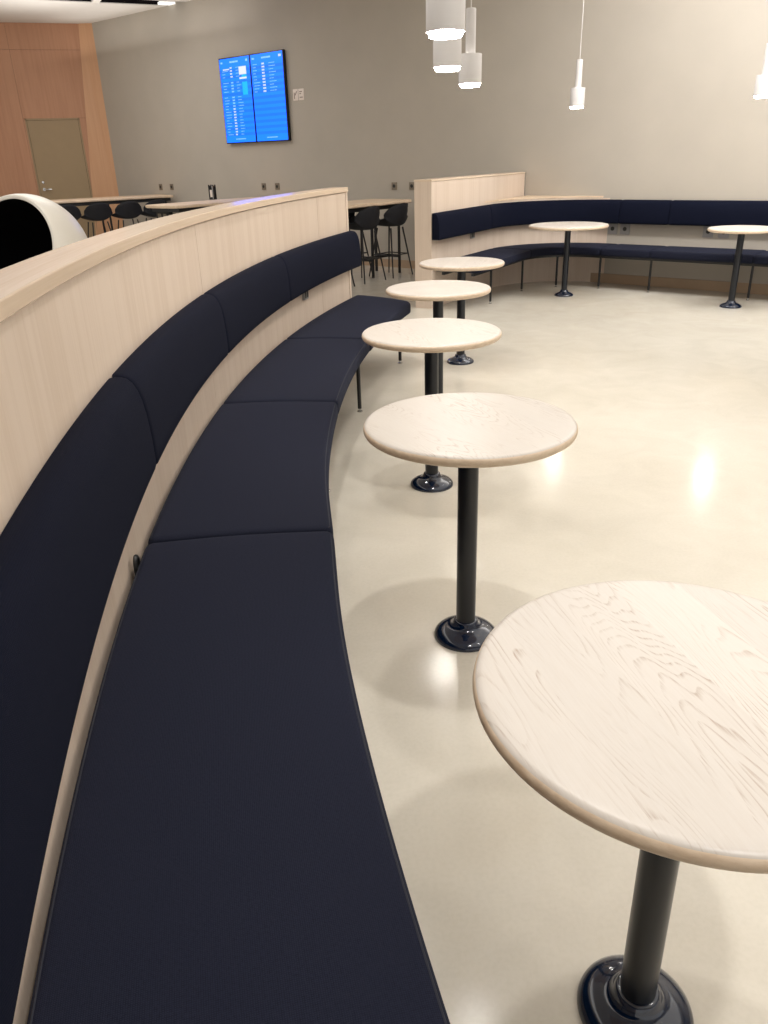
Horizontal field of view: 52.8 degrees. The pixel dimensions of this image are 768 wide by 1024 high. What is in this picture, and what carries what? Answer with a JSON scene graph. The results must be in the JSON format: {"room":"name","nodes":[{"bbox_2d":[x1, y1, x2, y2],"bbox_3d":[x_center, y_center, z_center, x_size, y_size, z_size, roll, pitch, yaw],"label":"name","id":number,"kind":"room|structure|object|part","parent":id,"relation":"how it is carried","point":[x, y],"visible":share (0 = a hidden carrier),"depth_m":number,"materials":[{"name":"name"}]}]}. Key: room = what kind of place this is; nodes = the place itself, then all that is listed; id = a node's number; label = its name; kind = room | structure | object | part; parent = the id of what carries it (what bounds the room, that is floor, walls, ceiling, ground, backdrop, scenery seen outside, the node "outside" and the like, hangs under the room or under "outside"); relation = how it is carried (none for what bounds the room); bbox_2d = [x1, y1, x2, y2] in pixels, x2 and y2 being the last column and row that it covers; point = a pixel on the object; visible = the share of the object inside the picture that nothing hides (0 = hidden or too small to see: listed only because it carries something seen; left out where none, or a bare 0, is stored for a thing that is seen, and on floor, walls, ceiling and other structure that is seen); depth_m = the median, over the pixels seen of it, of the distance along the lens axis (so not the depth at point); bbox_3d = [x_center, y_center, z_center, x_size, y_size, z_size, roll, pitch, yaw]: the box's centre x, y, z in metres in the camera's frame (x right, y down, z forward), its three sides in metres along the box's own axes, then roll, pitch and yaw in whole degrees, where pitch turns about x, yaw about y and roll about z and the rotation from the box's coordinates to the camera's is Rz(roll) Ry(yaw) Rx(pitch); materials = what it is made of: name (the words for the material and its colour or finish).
{"room":"airport lounge","nodes":[
{"label":"airport lounge","id":0,"kind":"room"},
{"bbox_2d":[0,22,91,196],"bbox_3d":[-9.313,-5.995,12.739,9.250,3.630,0.060,-9,26,-16],"label":"wall","id":1,"kind":"structure","parent":0,"point":[41,76],"depth_m":13.35,"materials":[{"name":"brown wood"}]},
{"bbox_2d":[25,118,96,237],"bbox_3d":[-5.785,-5.899,14.004,0.900,2.200,0.096,-9,26,-16],"label":"door","id":2,"kind":"structure","parent":1,"relation":"in","point":[56,143],"depth_m":13.84,"materials":[{"name":"paint"}]},
{"bbox_2d":[78,23,122,234],"bbox_3d":[-5.198,-6.649,13.883,0.551,3.630,0.040,-6,25,-10],"label":"trim","id":3,"kind":"structure","parent":1,"relation":"attached to","point":[103,176],"depth_m":13.83,"materials":[{"name":"brown wood"}]},
{"bbox_2d":[0,0,190,23],"bbox_3d":[2.259,-5.212,5.732,36.000,0.120,35.000,-13,27,-23],"label":"ceiling","id":4,"kind":"structure","parent":0,"point":[13,11],"depth_m":12.07,"materials":[{"name":"paint"}]},
{"bbox_2d":[68,0,158,4],"bbox_3d":[-7.200,-7.003,10.012,23.000,0.328,0.460,-13,27,-23],"label":"trim","id":5,"kind":"structure","parent":4,"relation":"attached to","point":[154,2],"depth_m":11.73,"materials":[{"name":"black metal"}]},
{"bbox_2d":[158,1,174,4],"bbox_3d":[-3.315,-7.776,11.819,0.260,0.030,0.140,-13,27,-23],"label":"recessed light","id":6,"kind":"object","parent":4,"relation":"in","point":[159,2],"visible":0.93,"depth_m":11.77,"materials":[{"name":"white"}]},
{"bbox_2d":[426,0,465,39],"bbox_3d":[0.191,-2.516,2.349,0.138,1.845,0.138,-2,25,0],"label":"pendant lamp","id":7,"kind":"object","parent":4,"relation":"hanging from","point":[445,19],"visible":1,"depth_m":2.66,"materials":[{"name":"white metal"}]},
{"bbox_2d":[427,29,462,39],"bbox_3d":[0.217,-1.689,2.728,0.131,0.026,0.131,-2,25,0],"label":"diffuser","id":8,"kind":"object","parent":7,"relation":"attached to","point":[437,34],"depth_m":2.69,"materials":[{"name":"white plastic"}]},
{"bbox_2d":[433,37,461,71],"bbox_3d":[0.285,-3.014,3.431,0.138,1.845,0.138,-2,25,0],"label":"pendant lamp","id":9,"kind":"object","parent":4,"relation":"hanging from","point":[446,53],"visible":0.57,"depth_m":3.74,"materials":[{"name":"white metal"}]},
{"bbox_2d":[434,66,459,71],"bbox_3d":[0.311,-2.188,3.809,0.131,0.026,0.131,-2,25,0],"label":"diffuser","id":10,"kind":"object","parent":9,"relation":"attached to","point":[437,68],"depth_m":3.77,"materials":[{"name":"white plastic"}]},
{"bbox_2d":[459,0,481,87],"bbox_3d":[0.502,-3.450,4.367,0.138,1.845,0.138,-2,25,0],"label":"pendant lamp","id":11,"kind":"object","parent":4,"relation":"hanging from","point":[470,71],"visible":0.98,"depth_m":4.65,"materials":[{"name":"white metal"}]},
{"bbox_2d":[460,83,479,87],"bbox_3d":[0.528,-2.624,4.746,0.131,0.026,0.131,-2,25,0],"label":"diffuser","id":12,"kind":"object","parent":11,"relation":"attached to","point":[463,85],"depth_m":4.71,"materials":[{"name":"white plastic"}]},
{"bbox_3d":[0.525,-2.699,4.712,0.138,0.159,0.138,-2,25,0],"label":"lamp shade","id":13,"kind":"part","parent":11,"relation":"part of","materials":[{"name":"white metal"}]},
{"bbox_2d":[569,0,584,108],"bbox_3d":[1.837,-4.742,7.095,0.138,1.845,0.138,-2,25,0],"label":"pendant lamp","id":14,"kind":"object","parent":4,"relation":"hanging from","point":[577,94],"visible":1,"depth_m":7.37,"materials":[{"name":"white metal"}]},
{"bbox_2d":[570,106,582,108],"bbox_3d":[1.863,-3.916,7.473,0.131,0.026,0.131,-2,25,0],"label":"diffuser","id":15,"kind":"object","parent":14,"relation":"attached to","point":[572,107],"depth_m":7.43,"materials":[{"name":"white plastic"}]},
{"bbox_3d":[1.861,-3.990,7.439,0.138,0.159,0.138,-2,25,0],"label":"lamp shade","id":16,"kind":"part","parent":14,"relation":"part of","materials":[{"name":"white metal"}]},
{"bbox_3d":[1.831,-4.917,7.015,0.005,1.420,0.005,-12,26,-20],"label":"cord","id":17,"kind":"part","parent":14,"relation":"part of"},
{"bbox_2d":[753,43,767,97],"bbox_3d":[3.262,-4.445,6.349,0.138,1.845,0.138,-2,25,0],"label":"pendant lamp","id":18,"kind":"object","parent":4,"relation":"hanging from","point":[761,83],"visible":1,"depth_m":6.64,"materials":[{"name":"white"}]},
{"bbox_3d":[3.286,-3.694,6.694,0.138,0.159,0.138,-2,25,0],"label":"lamp shade","id":19,"kind":"part","parent":18,"relation":"part of","materials":[{"name":"white metal"}]},
{"bbox_2d":[754,95,767,97],"bbox_3d":[3.288,-3.619,6.728,0.131,0.026,0.131,-2,25,0],"label":"diffuser","id":20,"kind":"object","parent":18,"relation":"attached to","point":[755,96],"depth_m":6.69,"materials":[{"name":"white plastic"}]},
{"bbox_2d":[92,0,767,283],"bbox_3d":[3.820,-4.191,7.301,22.620,4.130,0.120,17,31,36],"label":"wall","id":21,"kind":"structure","parent":0,"point":[670,110],"depth_m":9.43,"materials":[{"name":"paint"}]},
{"bbox_2d":[218,49,290,143],"bbox_3d":[-1.912,-6.098,11.422,1.370,1.150,0.062,17,31,36],"label":"display screen","id":22,"kind":"object","parent":21,"relation":"attached to","point":[254,88],"visible":1,"depth_m":11.36,"materials":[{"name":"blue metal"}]},
{"bbox_2d":[275,183,279,189],"bbox_3d":[-1.623,-4.949,11.754,0.085,0.093,0.015,17,31,36],"label":"wall socket","id":23,"kind":"object","parent":21,"relation":"attached to","point":[277,187],"visible":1,"depth_m":11.75,"materials":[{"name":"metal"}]},
{"bbox_2d":[293,88,303,100],"bbox_3d":[-1.209,-5.897,10.923,0.210,0.144,0.010,17,31,36],"label":"wall sign","id":24,"kind":"object","parent":21,"relation":"attached to","point":[298,94],"visible":1,"depth_m":10.92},
{"bbox_2d":[392,182,396,189],"bbox_3d":[0.138,-4.399,10.431,0.085,0.093,0.015,17,31,36],"label":"wall socket","id":25,"kind":"object","parent":21,"relation":"attached to","point":[394,184],"visible":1,"depth_m":10.42,"materials":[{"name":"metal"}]},
{"bbox_2d":[409,182,413,189],"bbox_3d":[0.370,-4.326,10.256,0.085,0.093,0.015,17,31,36],"label":"wall socket","id":26,"kind":"object","parent":21,"relation":"attached to","point":[411,184],"visible":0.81,"depth_m":10.25,"materials":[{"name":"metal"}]},
{"bbox_2d":[362,257,767,294],"bbox_3d":[3.952,-2.304,8.005,22.320,0.105,0.012,17,31,36],"label":"baseboard","id":27,"kind":"structure","parent":21,"relation":"attached to","point":[723,286],"depth_m":8.60,"materials":[{"name":"brown wood"}]},
{"bbox_2d":[608,223,617,233],"bbox_3d":[2.598,-3.220,8.781,0.110,0.118,0.015,17,31,36],"label":"wall socket","id":28,"kind":"object","parent":21,"relation":"attached to","point":[612,229],"visible":0.98,"depth_m":8.78,"materials":[{"name":"grey plastic"}]},
{"bbox_2d":[620,224,629,234],"bbox_3d":[2.710,-3.184,8.697,0.110,0.118,0.015,17,31,36],"label":"wall socket","id":29,"kind":"object","parent":21,"relation":"attached to","point":[624,228],"visible":0.88,"depth_m":8.69,"materials":[{"name":"grey plastic"}]},
{"bbox_2d":[702,226,713,237],"bbox_3d":[3.423,-2.961,8.161,0.110,0.118,0.015,17,31,36],"label":"wall socket","id":30,"kind":"object","parent":21,"relation":"attached to","point":[706,233],"visible":0.67,"depth_m":8.16,"materials":[{"name":"grey plastic"}]},
{"bbox_2d":[718,233,728,237],"bbox_3d":[3.547,-2.922,8.067,0.110,0.118,0.015,17,31,36],"label":"wall socket","id":31,"kind":"object","parent":21,"relation":"attached to","point":[720,235],"visible":0.38,"depth_m":8.08,"materials":[{"name":"grey plastic"}]},
{"bbox_2d":[329,265,767,1023],"bbox_3d":[-1.043,-1.352,6.516,30.000,0.100,27.000,-2,25,0],"label":"floor","id":32,"kind":"structure","parent":0,"point":[664,474],"depth_m":2.89,"materials":[{"name":"concrete"}]},
{"bbox_2d":[0,193,86,268],"bbox_3d":[-3.388,-2.441,7.493,1.100,1.200,0.994,-2,25,0],"label":"chair","id":33,"kind":"object","parent":32,"relation":"on","point":[31,225],"visible":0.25,"depth_m":7.59,"materials":[{"name":"white paint"}]},
{"bbox_2d":[61,205,81,219],"bbox_3d":[-5.033,-4.437,12.341,0.463,0.887,0.449,-19,30,-32],"label":"bar stool","id":34,"kind":"object","parent":32,"relation":"on","point":[73,210],"visible":0.32,"depth_m":12.11,"materials":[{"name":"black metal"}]},
{"bbox_2d":[80,203,112,237],"bbox_3d":[-4.633,-4.572,12.609,0.463,0.887,0.449,-19,30,-32],"label":"bar stool","id":35,"kind":"object","parent":32,"relation":"on","point":[97,211],"visible":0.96,"depth_m":12.36,"materials":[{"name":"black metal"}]},
{"bbox_2d":[51,194,172,232],"bbox_3d":[-5.050,-4.625,12.691,3.250,0.935,0.740,-19,30,-32],"label":"bar table","id":36,"kind":"object","parent":32,"relation":"on","point":[137,198],"visible":0.41,"depth_m":12.66,"materials":[{"name":"brown wood"}]},
{"bbox_3d":[-4.509,-4.685,12.834,0.028,0.895,0.028,-19,30,-32],"label":"leg","id":37,"kind":"part","parent":36,"relation":"part of","materials":[{"name":"black metal"}]},
{"bbox_2d":[111,201,142,228],"bbox_3d":[-4.233,-4.707,12.877,0.463,0.887,0.449,-19,30,-32],"label":"bar stool","id":38,"kind":"object","parent":32,"relation":"on","point":[128,209],"visible":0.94,"depth_m":12.62,"materials":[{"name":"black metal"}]},
{"bbox_2d":[140,199,166,220],"bbox_3d":[-3.850,-4.837,13.135,0.463,0.887,0.449,-19,30,-32],"label":"bar stool","id":39,"kind":"object","parent":32,"relation":"on","point":[148,212],"visible":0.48,"depth_m":12.84,"materials":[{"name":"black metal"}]},
{"bbox_2d":[0,187,351,1023],"bbox_3d":[-0.483,-0.392,2.800,0.749,1.218,6.874,-2,25,0],"label":"wall","id":40,"kind":"structure","parent":32,"relation":"on","point":[71,314],"depth_m":2.01,"materials":[{"name":"brown wood"}]},
{"bbox_3d":[-0.651,-0.071,2.094,0.095,1.132,2.708,-4,25,-5],"label":"panel","id":41,"kind":"part","parent":40,"relation":"part of","materials":[{"name":"brown wood"}]},
{"bbox_3d":[-0.619,-1.100,4.338,0.067,1.132,2.244,2,25,8],"label":"panel","id":42,"kind":"part","parent":40,"relation":"part of","materials":[{"name":"brown wood"}]},
{"bbox_2d":[302,291,308,299],"bbox_3d":[-0.509,-1.407,4.998,0.035,0.062,0.086,-2,25,0],"label":"power outlet","id":43,"kind":"object","parent":40,"relation":"attached to","point":[305,296],"depth_m":4.97,"materials":[{"name":"grey plastic"}]},
{"bbox_3d":[-0.353,-1.688,5.603,0.010,1.132,0.592,5,26,15],"label":"panel","id":44,"kind":"part","parent":40,"relation":"part of","materials":[{"name":"brown wood"}]},
{"bbox_3d":[-0.309,-1.801,5.901,0.108,1.186,0.035,6,26,17],"label":"panel","id":45,"kind":"part","parent":40,"relation":"part of","materials":[{"name":"brown wood"}]},
{"bbox_2d":[145,197,258,211],"bbox_3d":[-2.367,-4.067,11.319,0.720,0.910,2.080,17,31,36],"label":"bar table","id":46,"kind":"object","parent":32,"relation":"on","point":[179,206],"visible":0.38,"depth_m":10.56,"materials":[{"name":"brown wood"}]},
{"bbox_2d":[156,212,172,217],"bbox_3d":[-3.039,-4.078,10.713,0.300,0.155,0.066,17,31,36],"label":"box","id":47,"kind":"object","parent":46,"relation":"attached to","point":[158,214],"visible":0.4,"depth_m":10.67,"materials":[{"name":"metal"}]},
{"bbox_2d":[208,185,216,199],"bbox_3d":[-2.557,-4.765,11.518,0.084,0.205,0.080,8,26,20],"label":"napkin holder","id":48,"kind":"object","parent":46,"relation":"on","point":[212,189],"visible":1,"depth_m":11.50,"materials":[{"name":"black metal"}]},
{"bbox_2d":[0,231,449,1023],"bbox_3d":[-0.175,-0.276,2.885,1.124,0.918,6.896,-2,25,0],"label":"banquette","id":49,"kind":"object","parent":32,"relation":"on","point":[229,854],"visible":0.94,"depth_m":1.31,"materials":[{"name":"blue fabric"}]},
{"bbox_2d":[0,377,155,1023],"bbox_3d":[-0.387,0.314,0.817,0.171,0.256,2.732,-7,25,-11],"label":"backrest cushion","id":50,"kind":"object","parent":49,"relation":"on","point":[61,548],"depth_m":1.11,"materials":[{"name":"blue fabric"}]},
{"bbox_2d":[112,294,227,463],"bbox_3d":[-0.690,-0.511,2.638,0.103,0.256,1.330,-2,25,-1],"label":"backrest cushion","id":51,"kind":"object","parent":49,"relation":"on","point":[167,371],"depth_m":2.47,"materials":[{"name":"blue fabric"}]},
{"bbox_2d":[27,531,449,1023],"bbox_3d":[-0.150,0.636,1.022,0.606,0.087,2.725,-7,25,-11],"label":"seat cushion","id":52,"kind":"object","parent":49,"relation":"on","point":[229,854],"depth_m":1.23,"materials":[{"name":"blue fabric"}]},
{"bbox_2d":[148,401,337,544],"bbox_3d":[-0.438,-0.175,2.812,0.564,0.087,1.354,-2,25,0],"label":"seat cushion","id":53,"kind":"object","parent":49,"relation":"on","point":[258,469],"depth_m":2.58,"materials":[{"name":"blue fabric"}]},
{"bbox_2d":[204,256,289,352],"bbox_3d":[-0.653,-1.060,3.835,0.102,0.256,1.312,1,25,6],"label":"backrest cushion","id":54,"kind":"object","parent":49,"relation":"on","point":[247,298],"depth_m":3.74,"materials":[{"name":"blue fabric"}]},
{"bbox_2d":[223,338,369,413],"bbox_3d":[-0.409,-0.722,4.004,0.535,0.087,1.321,1,25,6],"label":"seat cushion","id":55,"kind":"object","parent":49,"relation":"on","point":[298,369],"depth_m":3.85,"materials":[{"name":"blue fabric"}]},
{"bbox_2d":[275,231,360,300],"bbox_3d":[-0.412,-1.663,5.133,0.112,0.256,1.600,4,25,13],"label":"backrest cushion","id":56,"kind":"object","parent":49,"relation":"on","point":[309,265],"depth_m":5.04,"materials":[{"name":"blue fabric"}]},
{"bbox_2d":[288,295,410,350],"bbox_3d":[-0.169,-1.317,5.287,0.539,0.087,1.606,4,25,12],"label":"seat cushion","id":57,"kind":"object","parent":49,"relation":"on","point":[349,319],"depth_m":5.12,"materials":[{"name":"blue fabric"}]},
{"bbox_3d":[-0.152,-0.779,4.643,0.024,0.323,0.023,-2,25,0],"label":"leg","id":58,"kind":"part","parent":49,"relation":"part of","materials":[{"name":"black metal"}]},
{"bbox_3d":[0.116,-1.283,5.725,0.024,0.323,0.023,-2,25,0],"label":"leg","id":59,"kind":"part","parent":49,"relation":"part of","materials":[{"name":"black metal"}]},
{"bbox_2d":[348,212,371,273],"bbox_3d":[-0.465,-3.578,10.153,0.449,0.887,0.463,17,31,36],"label":"bar stool","id":60,"kind":"object","parent":32,"relation":"on","point":[351,216],"visible":0.09,"depth_m":10.20,"materials":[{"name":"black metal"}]},
{"bbox_3d":[-0.227,-3.460,10.225,0.142,0.599,0.022,-3,25,-2],"label":"leg","id":61,"kind":"part","parent":60,"relation":"part of","materials":[{"name":"black metal"}]},
{"bbox_2d":[349,206,385,283],"bbox_3d":[-0.260,-3.310,9.554,0.449,0.887,0.463,17,31,36],"label":"bar stool","id":62,"kind":"object","parent":32,"relation":"on","point":[368,218],"visible":0.9,"depth_m":9.32,"materials":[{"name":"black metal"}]},
{"bbox_3d":[-0.288,-3.275,9.826,0.022,0.599,0.142,-5,25,-7],"label":"leg","id":63,"kind":"part","parent":62,"relation":"part of","materials":[{"name":"black metal"}]},
{"bbox_3d":[-0.250,-3.091,9.421,0.022,0.599,0.142,-5,25,-7],"label":"leg","id":64,"kind":"part","parent":62,"relation":"part of","materials":[{"name":"black metal"}]},
{"bbox_3d":[-0.048,-3.200,9.645,0.142,0.599,0.022,-3,25,-2],"label":"leg","id":65,"kind":"part","parent":62,"relation":"part of","materials":[{"name":"black metal"}]},
{"bbox_2d":[348,199,411,277],"bbox_3d":[-0.608,-3.317,9.563,0.740,0.910,2.300,17,31,36],"label":"bar table","id":66,"kind":"object","parent":32,"relation":"on","point":[353,205],"visible":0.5,"depth_m":9.81,"materials":[{"name":"brown wood"}]},
{"bbox_3d":[-0.149,-3.414,9.790,0.028,0.870,0.028,17,31,36],"label":"leg","id":67,"kind":"part","parent":66,"relation":"part of","materials":[{"name":"black metal"}]},
{"bbox_3d":[-0.112,-3.697,10.407,0.028,0.870,0.028,17,31,36],"label":"leg","id":68,"kind":"part","parent":66,"relation":"part of","materials":[{"name":"black metal"}]},
{"bbox_3d":[-0.544,-3.132,9.725,0.400,0.035,1.910,17,31,36],"label":"foot rail","id":69,"kind":"part","parent":66,"relation":"part of","materials":[{"name":"black metal"}]},
{"bbox_3d":[0.198,-3.600,10.174,0.028,0.870,0.028,17,31,36],"label":"leg","id":70,"kind":"part","parent":66,"relation":"part of","materials":[{"name":"black metal"}]},
{"bbox_2d":[369,203,412,277],"bbox_3d":[0.093,-3.500,9.945,0.449,0.887,0.463,17,31,36],"label":"bar stool","id":71,"kind":"object","parent":32,"relation":"on","point":[396,215],"visible":0.91,"depth_m":9.74,"materials":[{"name":"plastic"}]},
{"bbox_3d":[-0.137,-3.356,9.993,0.142,0.599,0.022,-3,25,-2],"label":"leg","id":72,"kind":"part","parent":71,"relation":"part of","materials":[{"name":"black metal"}]},
{"bbox_3d":[0.065,-3.465,10.217,0.022,0.599,0.142,-5,25,-7],"label":"leg","id":73,"kind":"part","parent":71,"relation":"part of","materials":[{"name":"black metal"}]},
{"bbox_3d":[0.103,-3.281,9.812,0.022,0.599,0.142,-5,25,-7],"label":"leg","id":74,"kind":"part","parent":71,"relation":"part of","materials":[{"name":"black metal"}]},
{"bbox_3d":[0.306,-3.390,10.036,0.142,0.599,0.022,-3,25,-2],"label":"leg","id":75,"kind":"part","parent":71,"relation":"part of","materials":[{"name":"black metal"}]},
{"bbox_2d":[362,318,501,492],"bbox_3d":[0.215,-0.457,3.493,0.604,0.720,0.604,-10,26,-18],"label":"pedestal table","id":76,"kind":"object","parent":32,"relation":"on","point":[430,337],"visible":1,"depth_m":3.34,"materials":[{"name":"brown wood"}]},
{"bbox_2d":[386,280,490,393],"bbox_3d":[0.321,-0.963,4.589,0.604,0.720,0.604,-10,26,-18],"label":"pedestal table","id":77,"kind":"object","parent":32,"relation":"on","point":[437,291],"visible":0.68,"depth_m":4.39,"materials":[{"name":"brown wood"}]},
{"bbox_2d":[419,257,504,364],"bbox_3d":[0.561,-1.449,5.634,0.604,0.720,0.604,5,25,14],"label":"pedestal table","id":78,"kind":"object","parent":32,"relation":"on","point":[460,265],"visible":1,"depth_m":5.49,"materials":[{"name":"brown wood"}]},
{"bbox_2d":[414,172,525,308],"bbox_3d":[1.008,-3.067,8.551,0.206,1.205,2.408,13,28,28],"label":"wall","id":79,"kind":"structure","parent":32,"relation":"on","point":[432,195],"depth_m":7.87,"materials":[{"name":"brown wood"}]},
{"bbox_3d":[0.392,-2.618,7.635,0.186,1.187,0.020,13,28,28],"label":"panel","id":80,"kind":"part","parent":79,"relation":"part of","materials":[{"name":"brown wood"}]},
{"bbox_3d":[1.584,-3.480,9.438,0.178,1.185,0.135,13,28,28],"label":"panel","id":81,"kind":"part","parent":79,"relation":"part of","materials":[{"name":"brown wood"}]},
{"bbox_2d":[363,392,577,652],"bbox_3d":[0.252,0.068,2.344,0.604,0.720,0.604,-14,27,-25],"label":"pedestal table","id":82,"kind":"object","parent":32,"relation":"on","point":[468,432],"visible":0.97,"depth_m":2.21,"materials":[{"name":"brown wood"}]},
{"bbox_2d":[485,195,609,286],"bbox_3d":[1.791,-3.051,8.777,1.061,0.944,1.166,17,30,35],"label":"partition wall","id":83,"kind":"structure","parent":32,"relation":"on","point":[580,268],"depth_m":9.05,"materials":[{"name":"brown wood"}]},
{"bbox_3d":[1.819,-3.486,8.612,0.974,0.019,1.173,13,29,30],"label":"shelf","id":84,"kind":"part","parent":83,"relation":"part of","materials":[{"name":"brown wood"}]},
{"bbox_2d":[529,221,608,296],"bbox_3d":[1.929,-2.664,8.191,0.814,0.720,0.814,-6,25,-9],"label":"pedestal table","id":85,"kind":"object","parent":32,"relation":"on","point":[567,226],"visible":1,"depth_m":8.08,"materials":[{"name":"brown wood"}]},
{"bbox_2d":[432,199,767,303],"bbox_3d":[4.566,-2.269,6.924,8.028,0.907,2.190,10,27,23],"label":"banquette","id":86,"kind":"object","parent":32,"relation":"on","point":[452,223],"visible":0.91,"depth_m":8.27,"materials":[{"name":"blue fabric"}]},
{"bbox_2d":[432,205,491,239],"bbox_3d":[0.820,-2.990,7.961,0.087,0.247,1.258,13,28,28],"label":"backrest cushion","id":87,"kind":"object","parent":86,"relation":"on","point":[452,223],"depth_m":7.84,"materials":[{"name":"blue fabric"}]},
{"bbox_2d":[438,248,530,272],"bbox_3d":[1.067,-2.644,8.104,0.498,0.090,1.374,13,28,28],"label":"seat cushion","id":88,"kind":"object","parent":86,"relation":"on","point":[510,256],"depth_m":8.20,"materials":[{"name":"blue fabric"}]},
{"bbox_3d":[1.096,-2.326,7.941,0.024,0.318,0.023,-2,25,0],"label":"leg","id":89,"kind":"part","parent":86,"relation":"part of","materials":[{"name":"black metal"}]},
{"bbox_3d":[1.540,-2.646,8.610,0.024,0.318,0.023,-2,25,0],"label":"leg","id":90,"kind":"part","parent":86,"relation":"part of","materials":[{"name":"black metal"}]},
{"bbox_2d":[488,199,621,228],"bbox_3d":[1.861,-3.373,8.725,1.564,0.247,0.470,-5,25,-6],"label":"backrest cushion","id":91,"kind":"object","parent":86,"relation":"on","point":[589,210],"depth_m":8.78,"materials":[{"name":"blue fabric"}]},
{"bbox_2d":[496,243,615,256],"bbox_3d":[1.942,-2.982,8.782,1.450,0.090,0.696,-2,25,0],"label":"seat cushion","id":92,"kind":"object","parent":86,"relation":"on","point":[539,249],"depth_m":8.63,"materials":[{"name":"blue fabric"}]},
{"bbox_3d":[1.970,-2.754,8.815,0.024,0.318,0.023,-2,25,0],"label":"leg","id":93,"kind":"part","parent":86,"relation":"part of","materials":[{"name":"black metal"}]},
{"bbox_3d":[2.404,-2.679,8.621,0.024,0.318,0.023,-2,25,0],"label":"leg","id":94,"kind":"part","parent":86,"relation":"part of","materials":[{"name":"black metal"}]},
{"bbox_3d":[4.570,-2.168,6.964,7.880,0.030,2.079,9,27,23],"label":"seat frame","id":95,"kind":"part","parent":86,"relation":"part of","materials":[{"name":"black metal"}]},
{"bbox_2d":[600,244,665,257],"bbox_3d":[2.734,-2.863,8.468,0.556,0.090,0.498,17,31,36],"label":"seat cushion","id":96,"kind":"object","parent":86,"relation":"on","point":[606,250],"depth_m":8.34,"materials":[{"name":"blue fabric"}]},
{"bbox_2d":[619,200,672,224],"bbox_3d":[2.855,-3.280,8.456,0.558,0.247,0.087,17,31,36],"label":"backrest cushion","id":97,"kind":"object","parent":86,"relation":"on","point":[652,212],"depth_m":8.41,"materials":[{"name":"blue fabric"}]},
{"bbox_3d":[2.850,-2.539,8.286,0.024,0.318,0.023,-2,25,0],"label":"leg","id":98,"kind":"part","parent":86,"relation":"part of","materials":[{"name":"black metal"}]},
{"bbox_2d":[650,246,765,263],"bbox_3d":[3.351,-2.670,8.005,1.026,0.090,0.498,17,31,36],"label":"seat cushion","id":99,"kind":"object","parent":86,"relation":"on","point":[703,255],"depth_m":7.89,"materials":[{"name":"blue fabric"}]},
{"bbox_2d":[668,200,767,225],"bbox_3d":[3.472,-3.087,7.992,1.028,0.247,0.087,17,31,36],"label":"backrest cushion","id":100,"kind":"object","parent":86,"relation":"on","point":[680,212],"depth_m":7.98,"materials":[{"name":"blue fabric"}]},
{"bbox_3d":[3.645,-2.291,7.688,0.024,0.318,0.023,-2,25,0],"label":"leg","id":101,"kind":"part","parent":86,"relation":"part of","materials":[{"name":"black metal"}]},
{"bbox_2d":[753,251,767,264],"bbox_3d":[4.138,-2.424,7.413,0.996,0.090,0.498,17,31,36],"label":"seat cushion","id":102,"kind":"object","parent":86,"relation":"on","point":[759,257],"depth_m":7.51,"materials":[{"name":"blue fabric"}]},
{"bbox_2d":[472,580,767,1023],"bbox_3d":[0.439,0.568,1.239,0.604,0.720,0.604,-8,25,-13],"label":"pedestal table","id":103,"kind":"object","parent":32,"relation":"on","point":[637,709],"visible":1,"depth_m":1.07,"materials":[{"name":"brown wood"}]},
{"bbox_2d":[707,225,767,308],"bbox_3d":[3.339,-2.312,7.326,0.604,0.720,0.604,-21,31,-36],"label":"pedestal table","id":104,"kind":"object","parent":32,"relation":"on","point":[741,230],"visible":1,"depth_m":7.25,"materials":[{"name":"brown wood"}]}
]}

